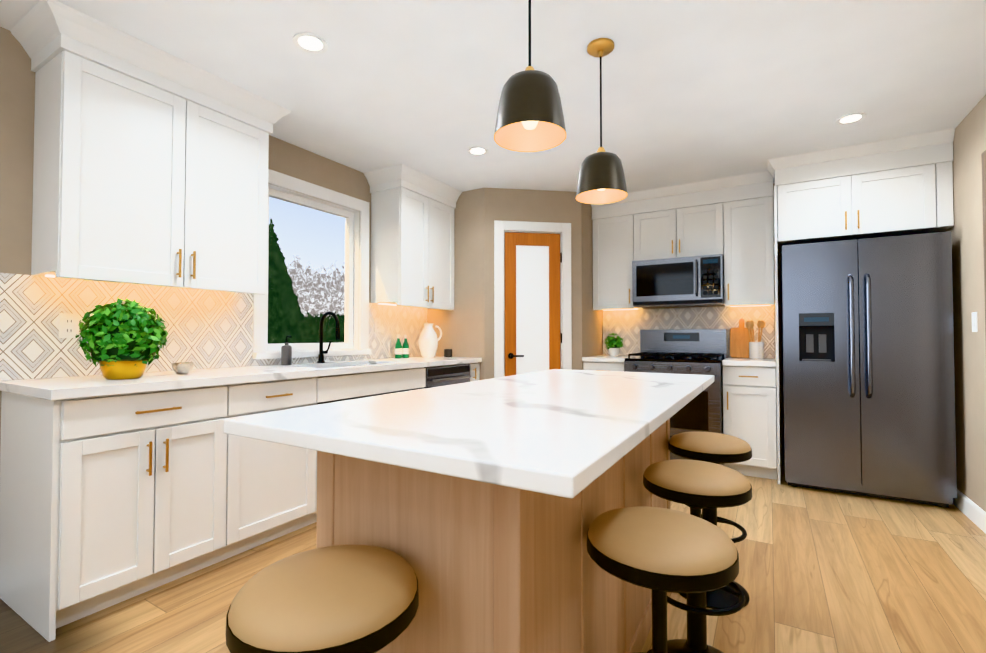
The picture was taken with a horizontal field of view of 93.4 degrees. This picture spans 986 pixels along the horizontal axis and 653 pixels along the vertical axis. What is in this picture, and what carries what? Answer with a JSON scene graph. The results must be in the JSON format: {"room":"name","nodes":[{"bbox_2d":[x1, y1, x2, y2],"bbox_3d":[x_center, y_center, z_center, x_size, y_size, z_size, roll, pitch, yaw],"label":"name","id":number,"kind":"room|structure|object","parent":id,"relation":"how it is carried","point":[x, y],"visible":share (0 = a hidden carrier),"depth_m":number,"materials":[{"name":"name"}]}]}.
{"room":"kitchen","nodes":[
{"label":"kitchen","id":0,"kind":"room"},
{"bbox_2d":[0,27,419,445],"bbox_3d":[-2.005,-0.067,2.344,0.150,2.445,7.490,-1,-1,31],"label":"wall","id":1,"kind":"structure","parent":0,"point":[17,95],"depth_m":2.07,"materials":[{"name":"beige paint"}]},
{"bbox_2d":[10,0,290,294],"bbox_3d":[-1.657,-0.741,2.388,0.414,1.094,1.095,-1,-1,31],"label":"upper cabinet","id":2,"kind":"object","parent":1,"relation":"attached to","point":[150,166],"visible":1,"depth_m":2.17,"materials":[{"name":"white paint"}]},
{"bbox_2d":[0,273,427,380],"bbox_3d":[-1.379,0.027,3.237,0.010,0.463,2.908,-1,-1,31],"label":"backsplash","id":3,"kind":"structure","parent":1,"relation":"attached to","point":[207,329],"depth_m":2.51,"materials":[{"name":"tile"}]},
{"bbox_2d":[58,313,78,337],"bbox_3d":[-1.993,-0.003,2.186,0.008,0.116,0.072,-1,-1,31],"label":"electrical outlet","id":4,"kind":"object","parent":3,"relation":"attached to","point":[68,326],"visible":1,"depth_m":2.18,"materials":[{"name":"plastic"}]},
{"bbox_2d":[252,169,370,358],"bbox_3d":[-1.313,-0.407,3.424,0.155,1.250,0.990,-1,-1,31],"label":"window","id":5,"kind":"structure","parent":1,"relation":"in","point":[356,304],"depth_m":3.62,"materials":[{"name":"white paint"}]},
{"bbox_2d":[364,164,461,309],"bbox_3d":[-0.673,-0.706,4.045,0.414,1.094,0.820,-1,-1,31],"label":"upper cabinet","id":6,"kind":"object","parent":1,"relation":"attached to","point":[412,237],"visible":1,"depth_m":3.85,"materials":[{"name":"white paint"}]},
{"bbox_2d":[0,465,985,652],"bbox_3d":[-0.268,1.163,1.286,4.190,0.060,7.790,-1,-1,31],"label":"floor","id":7,"kind":"structure","parent":0,"point":[822,571],"depth_m":2.02,"materials":[{"name":"brown wood"}]},
{"bbox_2d":[0,383,243,641],"bbox_3d":[-1.677,0.714,2.133,0.608,0.874,0.690,-1,-1,31],"label":"base cabinet","id":8,"kind":"object","parent":7,"relation":"on","point":[108,501],"depth_m":1.89,"materials":[{"name":"white paint"}]},
{"bbox_2d":[0,356,481,403],"bbox_3d":[-1.110,0.389,3.071,0.634,0.267,2.906,-1,-1,31],"label":"countertop","id":9,"kind":"structure","parent":8,"relation":"on","point":[61,388],"depth_m":2.25,"materials":[{"name":"white stone"}]},
{"bbox_2d":[75,298,167,379],"bbox_3d":[-1.662,0.053,2.098,0.343,0.363,0.330,-1,-1,31],"label":"potted plant","id":10,"kind":"object","parent":9,"relation":"on","point":[122,343],"visible":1,"depth_m":2.02,"materials":[{"name":"green plant"}]},
{"bbox_2d":[171,362,193,373],"bbox_3d":[-1.571,0.212,2.354,0.096,0.056,0.096,-1,-1,31],"label":"decorative bowl","id":11,"kind":"object","parent":9,"relation":"on","point":[182,368],"visible":1,"depth_m":2.32,"materials":[{"name":"white ceramic"}]},
{"bbox_2d":[281,336,291,364],"bbox_3d":[-1.357,0.157,3.065,0.078,0.196,0.063,-1,-1,31],"label":"soap dispenser","id":12,"kind":"object","parent":9,"relation":"on","point":[286,353],"visible":1,"depth_m":3.05,"materials":[{"name":"black metal"}]},
{"bbox_2d":[317,311,339,362],"bbox_3d":[-1.156,0.077,3.319,0.216,0.367,0.094,-1,-1,31],"label":"faucet","id":13,"kind":"object","parent":9,"relation":"on","point":[321,351],"visible":0.98,"depth_m":3.33,"materials":[{"name":"black metal"}]},
{"bbox_2d":[395,335,401,357],"bbox_3d":[-0.818,0.173,4.025,0.060,0.204,0.060,-1,-1,31],"label":"bottle","id":14,"kind":"object","parent":9,"relation":"on","point":[398,349],"visible":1,"depth_m":4.00,"materials":[{"name":"green glass"}]},
{"bbox_2d":[402,335,408,357],"bbox_3d":[-0.767,0.174,4.082,0.060,0.204,0.060,-1,-1,31],"label":"bottle","id":15,"kind":"object","parent":9,"relation":"on","point":[405,349],"visible":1,"depth_m":4.06,"materials":[{"name":"green glass"}]},
{"bbox_2d":[419,323,441,357],"bbox_3d":[-0.570,0.125,4.146,0.187,0.305,0.172,-1,-1,31],"label":"pitcher","id":16,"kind":"object","parent":9,"relation":"on","point":[429,339],"visible":1,"depth_m":4.09,"materials":[{"name":"ceramic"}]},
{"bbox_2d":[444,349,451,356],"bbox_3d":[-0.408,0.243,4.234,0.076,0.073,0.075,-1,-1,31],"label":"candle jar","id":17,"kind":"object","parent":9,"relation":"on","point":[447,352],"visible":1,"depth_m":4.20,"materials":[{"name":"glass"}]},
{"bbox_2d":[244,377,327,550],"bbox_3d":[-1.402,0.724,2.597,0.608,0.874,0.631,-1,-1,31],"label":"base cabinet","id":18,"kind":"object","parent":7,"relation":"on","point":[280,480],"depth_m":2.47,"materials":[{"name":"white paint"}]},
{"bbox_2d":[225,545,418,652],"bbox_3d":[-0.305,0.788,0.857,0.332,0.672,0.332,-1,-1,31],"label":"stool","id":19,"kind":"object","parent":7,"relation":"on","point":[348,599],"visible":0.98,"depth_m":0.78,"materials":[{"name":"beige leather"}]},
{"bbox_2d":[424,364,470,388],"bbox_3d":[-0.591,0.755,3.912,0.659,0.868,0.600,-1,-1,31],"label":"dishwasher","id":20,"kind":"object","parent":7,"relation":"on","point":[438,376],"visible":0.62,"depth_m":3.73,"materials":[{"name":"metal"}]},
{"bbox_2d":[316,421,669,652],"bbox_3d":[0.192,0.697,1.645,0.571,0.888,1.516,-1,-1,31],"label":"kitchen island","id":21,"kind":"object","parent":7,"relation":"on","point":[480,506],"depth_m":0.99,"materials":[{"name":"brown wood"}]},
{"bbox_2d":[224,369,713,504],"bbox_3d":[0.225,0.234,1.618,0.820,0.032,1.850,-1,-1,31],"label":"island countertop","id":22,"kind":"structure","parent":21,"relation":"on","point":[557,434],"depth_m":0.98,"materials":[{"name":"white stone"}]},
{"bbox_2d":[583,361,623,371],"bbox_3d":[1.158,0.763,4.449,0.398,0.874,0.608,-1,-1,31],"label":"base cabinet","id":23,"kind":"object","parent":7,"relation":"on","point":[596,366],"depth_m":4.19,"materials":[{"name":"white paint"}]},
{"bbox_2d":[587,506,738,652],"bbox_3d":[0.388,0.793,1.081,0.331,0.672,0.331,-1,-1,31],"label":"stool","id":24,"kind":"object","parent":7,"relation":"on","point":[660,552],"visible":1,"depth_m":1.00,"materials":[{"name":"beige leather"}]},
{"bbox_2d":[624,329,726,465],"bbox_3d":[1.607,0.607,4.075,0.750,1.170,0.732,-1,-1,31],"label":"range","id":25,"kind":"object","parent":7,"relation":"on","point":[692,351],"visible":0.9,"depth_m":3.86,"materials":[{"name":"silver metal"}]},
{"bbox_2d":[643,459,751,652],"bbox_3d":[0.674,0.803,1.543,0.332,0.672,0.332,-1,-1,31],"label":"stool","id":26,"kind":"object","parent":7,"relation":"on","point":[696,486],"visible":0.67,"depth_m":1.48,"materials":[{"name":"beige leather"}]},
{"bbox_2d":[668,432,751,608],"bbox_3d":[0.946,0.813,2.033,0.332,0.672,0.332,-1,-1,31],"label":"stool","id":27,"kind":"object","parent":7,"relation":"on","point":[716,448],"visible":0.65,"depth_m":1.93,"materials":[{"name":"beige leather"}]},
{"bbox_2d":[722,361,778,483],"bbox_3d":[2.140,0.751,3.866,0.366,0.874,0.608,-1,-1,31],"label":"base cabinet","id":28,"kind":"object","parent":7,"relation":"on","point":[751,411],"depth_m":3.60,"materials":[{"name":"white paint"}]},
{"bbox_2d":[582,355,775,366],"bbox_3d":[1.636,0.299,4.159,1.524,0.040,0.635,-1,-1,31],"label":"countertop","id":29,"kind":"structure","parent":28,"relation":"on","point":[764,362],"depth_m":3.83,"materials":[{"name":"white stone"}]},
{"bbox_2d":[604,333,622,355],"bbox_3d":[1.166,0.171,4.473,0.191,0.228,0.174,-1,-1,31],"label":"plant","id":30,"kind":"object","parent":29,"relation":"on","point":[614,344],"visible":1,"depth_m":4.43,"materials":[{"name":"green plant"}]},
{"bbox_2d":[730,318,753,357],"bbox_3d":[2.210,0.102,4.132,0.190,0.351,0.078,-1,-1,31],"label":"cutting board","id":31,"kind":"object","parent":29,"relation":"on","point":[739,341],"visible":0.79,"depth_m":4.13,"materials":[{"name":"brown wood"}]},
{"bbox_2d":[746,320,764,358],"bbox_3d":[2.229,0.109,3.950,0.148,0.330,0.128,-1,-1,31],"label":"utensil crock","id":32,"kind":"object","parent":29,"relation":"on","point":[756,350],"visible":1,"depth_m":3.92,"materials":[{"name":"white ceramic"}]},
{"bbox_2d":[780,231,956,506],"bbox_3d":[2.668,0.293,3.425,0.910,1.770,0.786,-1,-1,31],"label":"fridge","id":33,"kind":"object","parent":7,"relation":"on","point":[868,376],"visible":0.98,"depth_m":3.12,"materials":[{"name":"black metal"}]},
{"bbox_2d":[0,0,985,192],"bbox_3d":[-0.268,-1.341,1.340,4.190,0.060,7.790,-1,-1,31],"label":"ceiling","id":34,"kind":"structure","parent":0,"point":[697,90],"depth_m":2.35,"materials":[{"name":"white paint"}]},
{"bbox_2d":[293,32,327,53],"bbox_3d":[-0.832,-1.291,2.122,0.150,0.006,0.150,-1,-1,31],"label":"recessed light","id":35,"kind":"object","parent":34,"relation":"in","point":[311,43],"visible":1,"depth_m":2.12,"materials":[{"name":"white paint"}]},
{"bbox_2d":[467,147,487,155],"bbox_3d":[-0.111,-1.265,3.356,0.150,0.006,0.150,-1,-1,31],"label":"recessed light","id":36,"kind":"object","parent":34,"relation":"in","point":[477,151],"visible":1,"depth_m":3.36,"materials":[{"name":"white paint"}]},
{"bbox_2d":[494,0,565,151],"bbox_3d":[0.119,-0.957,1.503,0.232,0.700,0.232,-1,-1,31],"label":"pendant light","id":37,"kind":"object","parent":34,"relation":"hanging from","point":[530,117],"visible":1,"depth_m":1.43,"materials":[{"name":"black metal"}]},
{"bbox_2d":[576,38,627,203],"bbox_3d":[0.497,-0.944,2.139,0.232,0.700,0.232,-1,-1,31],"label":"pendant light","id":38,"kind":"object","parent":34,"relation":"hanging from","point":[601,179],"visible":1,"depth_m":2.08,"materials":[{"name":"black metal"}]},
{"bbox_2d":[836,113,865,124],"bbox_3d":[2.198,-1.276,2.857,0.150,0.006,0.150,-1,-1,31],"label":"recessed light","id":39,"kind":"object","parent":34,"relation":"in","point":[850,118],"visible":1,"depth_m":2.85,"materials":[{"name":"white paint"}]},
{"bbox_2d":[427,188,602,379],"bbox_3d":[0.250,-0.018,4.662,1.360,2.445,1.200,-1,-1,31],"label":"wall","id":40,"kind":"structure","parent":0,"point":[466,325],"depth_m":4.27,"materials":[{"name":"beige paint"}]},
{"bbox_2d":[494,220,571,377],"bbox_3d":[0.357,0.123,4.264,0.714,2.147,0.130,0,-1,-8],"label":"door frame","id":41,"kind":"structure","parent":40,"relation":"attached to","point":[500,227],"depth_m":4.22,"materials":[{"name":"white paint"}]},
{"bbox_2d":[504,232,561,375],"bbox_3d":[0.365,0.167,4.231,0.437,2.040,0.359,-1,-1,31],"label":"pantry door","id":42,"kind":"structure","parent":40,"relation":"in","point":[532,261],"depth_m":4.24,"materials":[{"name":"orange wood"}]},
{"bbox_2d":[642,183,782,464],"bbox_3d":[1.682,-0.019,4.597,4.190,2.445,0.150,-1,-1,31],"label":"wall","id":43,"kind":"structure","parent":0,"point":[780,358],"depth_m":4.03,"materials":[{"name":"beige paint"}]},
{"bbox_2d":[591,192,638,309],"bbox_3d":[1.230,-0.709,4.599,0.400,1.063,0.330,-1,-1,31],"label":"upper cabinet","id":44,"kind":"object","parent":43,"relation":"attached to","point":[614,222],"depth_m":4.45,"materials":[{"name":"white paint"}]},
{"bbox_2d":[635,177,734,308],"bbox_3d":[1.726,-0.715,4.304,0.877,1.063,0.330,-1,-1,31],"label":"upper cabinet","id":45,"kind":"object","parent":43,"relation":"attached to","point":[688,219],"depth_m":4.11,"materials":[{"name":"white paint"}]},
{"bbox_2d":[632,254,724,307],"bbox_3d":[1.694,-0.397,4.243,0.750,0.415,0.454,-1,-1,31],"label":"microwave","id":46,"kind":"object","parent":45,"relation":"attached to","point":[694,281],"visible":0.96,"depth_m":4.08,"materials":[{"name":"silver metal"}]},
{"bbox_2d":[603,305,774,357],"bbox_3d":[1.795,0.052,4.433,1.523,0.463,0.009,-1,-1,31],"label":"backsplash","id":47,"kind":"structure","parent":43,"relation":"attached to","point":[627,326],"depth_m":4.42,"materials":[{"name":"tile"}]},
{"bbox_2d":[731,171,774,306],"bbox_3d":[2.210,-0.721,4.017,0.368,1.063,0.330,-1,-1,31],"label":"upper cabinet","id":48,"kind":"object","parent":43,"relation":"attached to","point":[731,219],"depth_m":3.86,"materials":[{"name":"white paint"}]},
{"bbox_2d":[767,128,954,253],"bbox_3d":[2.694,-0.954,3.534,1.039,0.620,0.675,-1,-1,31],"label":"upper cabinet","id":49,"kind":"object","parent":43,"relation":"attached to","point":[899,186],"visible":1,"depth_m":3.25,"materials":[{"name":"white paint"}]},
{"bbox_2d":[944,95,985,511],"bbox_3d":[1.469,-0.111,0.282,0.150,2.445,7.490,-1,-1,31],"label":"wall","id":50,"kind":"structure","parent":0,"point":[969,149],"depth_m":2.81,"materials":[{"name":"beige paint"}]},
{"bbox_2d":[953,489,985,533],"bbox_3d":[3.017,1.115,3.024,0.014,0.110,1.150,-1,-1,31],"label":"baseboard","id":51,"kind":"structure","parent":50,"relation":"attached to","point":[972,511],"depth_m":2.76,"materials":[{"name":"white paint"}]},
{"bbox_2d":[972,312,977,331],"bbox_3d":[2.837,-0.026,2.742,0.009,0.116,0.072,-1,-1,31],"label":"light switch","id":52,"kind":"object","parent":50,"relation":"attached to","point":[974,323],"visible":1,"depth_m":2.73,"materials":[{"name":"white plastic"}]},
{"bbox_2d":[981,150,985,335],"bbox_3d":[2.467,0.091,2.128,0.022,2.120,0.990,-1,-1,31],"label":"door frame","id":53,"kind":"structure","parent":50,"relation":"attached to","point":[983,155],"depth_m":2.55,"materials":[{"name":"brown wood"}]},
{"label":"outside","id":54,"kind":"structure","parent":0,"visible":0},
{"bbox_2d":[268,197,345,343],"bbox_3d":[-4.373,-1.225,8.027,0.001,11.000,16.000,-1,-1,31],"label":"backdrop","id":55,"kind":"structure","parent":54,"point":[299,278],"depth_m":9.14,"materials":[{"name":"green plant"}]}
]}

